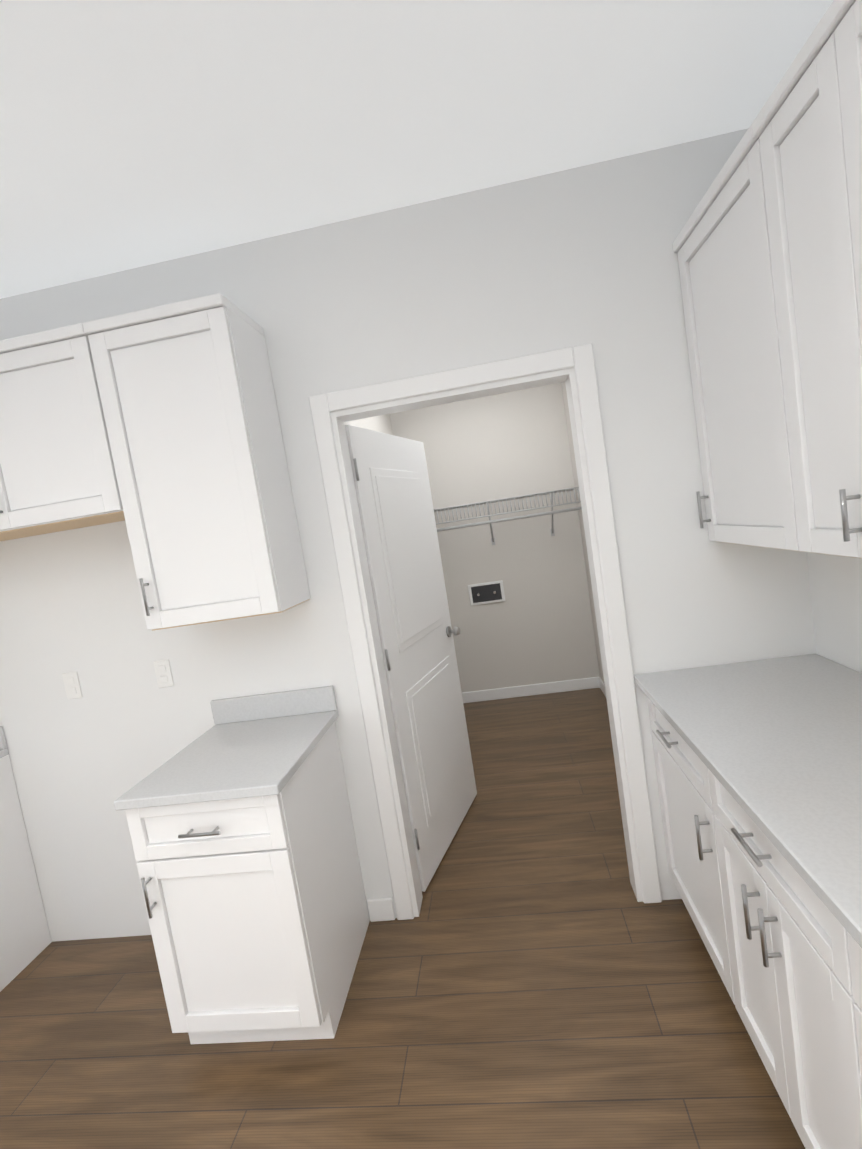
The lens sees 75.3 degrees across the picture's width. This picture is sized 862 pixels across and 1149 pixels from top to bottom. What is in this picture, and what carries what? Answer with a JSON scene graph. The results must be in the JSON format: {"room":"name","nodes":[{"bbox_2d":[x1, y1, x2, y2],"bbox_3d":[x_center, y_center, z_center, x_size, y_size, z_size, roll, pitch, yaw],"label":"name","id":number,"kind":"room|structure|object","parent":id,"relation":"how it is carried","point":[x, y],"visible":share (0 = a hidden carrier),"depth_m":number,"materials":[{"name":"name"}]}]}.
{"room":"kitchen","nodes":[
{"label":"kitchen","id":0,"kind":"room"},
{"bbox_2d":[344,414,392,434],"bbox_3d":[-0.364,-0.040,3.592,0.120,2.740,2.530,-8,5,7],"label":"wall","id":1,"kind":"structure","parent":0,"point":[381,423],"depth_m":4.06,"materials":[{"name":"white paint"}]},
{"bbox_2d":[0,688,804,1148],"bbox_3d":[-2.009,1.888,1.108,12.910,0.120,8.500,-8,5,7],"label":"floor","id":2,"kind":"structure","parent":0,"point":[536,974],"depth_m":1.81,"materials":[{"name":"brown wood"}]},
{"bbox_2d":[0,726,51,991],"bbox_3d":[-2.047,1.222,2.179,0.469,1.015,0.644,-8,5,7],"label":"base cabinet","id":3,"kind":"object","parent":2,"relation":"on","point":[25,939],"visible":1,"depth_m":2.40,"materials":[{"name":"white wood"}]},
{"bbox_2d":[114,685,369,1043],"bbox_3d":[-0.605,1.014,2.000,0.522,1.015,0.644,-8,5,7],"label":"base cabinet","id":4,"kind":"object","parent":2,"relation":"on","point":[240,824],"visible":1,"depth_m":1.75,"materials":[{"name":"white wood"}]},
{"bbox_2d":[634,654,861,1148],"bbox_3d":[1.023,0.907,0.935,0.648,0.915,2.376,-8,5,7],"label":"base cabinet","id":5,"kind":"object","parent":2,"relation":"on","point":[758,763],"visible":1,"depth_m":1.31,"materials":[{"name":"white wood"}]},
{"bbox_2d":[0,128,815,941],"bbox_3d":[-0.458,0.091,2.276,3.900,2.740,0.120,-8,5,7],"label":"wall","id":6,"kind":"structure","parent":0,"point":[562,260],"depth_m":2.10,"materials":[{"name":"white paint"}]},
{"bbox_2d":[0,323,124,540],"bbox_3d":[-1.569,-0.472,2.090,0.970,0.629,0.364,-8,5,7],"label":"upper cabinet","id":7,"kind":"object","parent":6,"relation":"attached to","point":[57,471],"visible":0.83,"depth_m":1.92,"materials":[{"name":"white wood"}]},
{"bbox_2d":[62,672,81,699],"bbox_3d":[-1.522,0.472,2.367,0.070,0.115,0.008,-8,5,7],"label":"electrical outlet","id":8,"kind":"object","parent":6,"relation":"attached to","point":[72,685],"visible":1,"depth_m":2.37,"materials":[{"name":"white plastic"}]},
{"bbox_2d":[153,659,173,687],"bbox_3d":[-1.109,0.412,2.315,0.070,0.115,0.008,-8,5,7],"label":"electrical outlet","id":9,"kind":"object","parent":6,"relation":"attached to","point":[163,672],"visible":1,"depth_m":2.31,"materials":[{"name":"white plastic"}]},
{"bbox_2d":[83,293,309,630],"bbox_3d":[-0.818,-0.367,2.019,0.490,1.054,0.364,-8,5,7],"label":"upper cabinet","id":10,"kind":"object","parent":6,"relation":"attached to","point":[189,404],"visible":1,"depth_m":1.89,"materials":[{"name":"white wood"}]},
{"bbox_2d":[375,898,384,903],"bbox_3d":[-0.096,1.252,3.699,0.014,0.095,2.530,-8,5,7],"label":"baseboard","id":11,"kind":"structure","parent":6,"relation":"attached to","point":[379,900],"depth_m":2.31,"materials":[{"name":"white wood"}]},
{"bbox_2d":[345,424,476,891],"bbox_3d":[-0.051,0.334,2.756,0.165,2.030,0.866,-7,5,21],"label":"laundry door","id":12,"kind":"structure","parent":6,"relation":"in","point":[396,512],"depth_m":2.63,"materials":[{"name":"white wood"}]},
{"bbox_2d":[309,343,661,919],"bbox_3d":[0.226,0.294,2.221,1.060,2.140,0.150,-8,5,7],"label":"door frame","id":13,"kind":"structure","parent":6,"relation":"attached to","point":[324,407],"depth_m":2.14,"materials":[{"name":"white wood"}]},
{"bbox_2d":[0,0,832,298],"bbox_3d":[-2.446,-0.927,0.859,12.910,0.120,8.500,-8,5,7],"label":"ceiling","id":14,"kind":"structure","parent":0,"point":[136,133],"depth_m":1.53,"materials":[{"name":"white paint"}]},
{"bbox_2d":[390,383,599,692],"bbox_3d":[0.536,-0.287,4.807,1.700,2.740,0.120,-8,5,7],"label":"wall","id":15,"kind":"structure","parent":0,"point":[535,626],"depth_m":4.73,"materials":[{"name":"white paint"}]},
{"bbox_2d":[468,580,504,605],"bbox_3d":[0.475,0.161,4.780,0.300,0.180,0.040,-8,5,7],"label":"washer outlet box","id":16,"kind":"object","parent":15,"relation":"attached to","point":[486,593],"visible":1,"depth_m":4.79,"materials":[{"name":"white plastic"}]},
{"bbox_2d":[434,487,581,544],"bbox_3d":[0.494,-0.412,4.531,1.420,0.365,0.407,-8,5,7],"label":"wire shelf","id":17,"kind":"object","parent":15,"relation":"attached to","point":[552,512],"visible":0.79,"depth_m":4.33,"materials":[{"name":"grey metal"}]},
{"bbox_2d":[462,677,598,702],"bbox_3d":[0.751,1.019,4.854,1.380,0.095,0.014,-8,5,7],"label":"baseboard","id":18,"kind":"structure","parent":15,"relation":"attached to","point":[584,683],"depth_m":4.83,"materials":[{"name":"white"}]},
{"bbox_2d":[561,382,603,681],"bbox_3d":[1.169,-0.261,3.400,0.120,2.740,2.530,-8,5,7],"label":"wall","id":19,"kind":"structure","parent":0,"point":[582,530],"depth_m":4.56,"materials":[{"name":"white paint"}]},
{"bbox_2d":[597,677,605,696],"bbox_3d":[1.305,1.050,3.524,0.014,0.095,2.530,-8,5,7],"label":"baseboard","id":20,"kind":"structure","parent":19,"relation":"attached to","point":[601,684],"depth_m":4.64,"materials":[{"name":"white wood"}]},
{"bbox_2d":[807,552,861,672],"bbox_3d":[1.159,0.054,-0.141,0.120,2.740,4.300,-8,5,7],"label":"wall","id":21,"kind":"structure","parent":0,"point":[835,581],"depth_m":1.86,"materials":[{"name":"white paint"}]},
{"bbox_2d":[672,0,861,557],"bbox_3d":[0.942,-0.531,0.791,0.362,1.054,2.375,-8,5,7],"label":"upper cabinet","id":22,"kind":"object","parent":21,"relation":"attached to","point":[767,244],"visible":1,"depth_m":1.34,"materials":[{"name":"white wood"}]}
]}

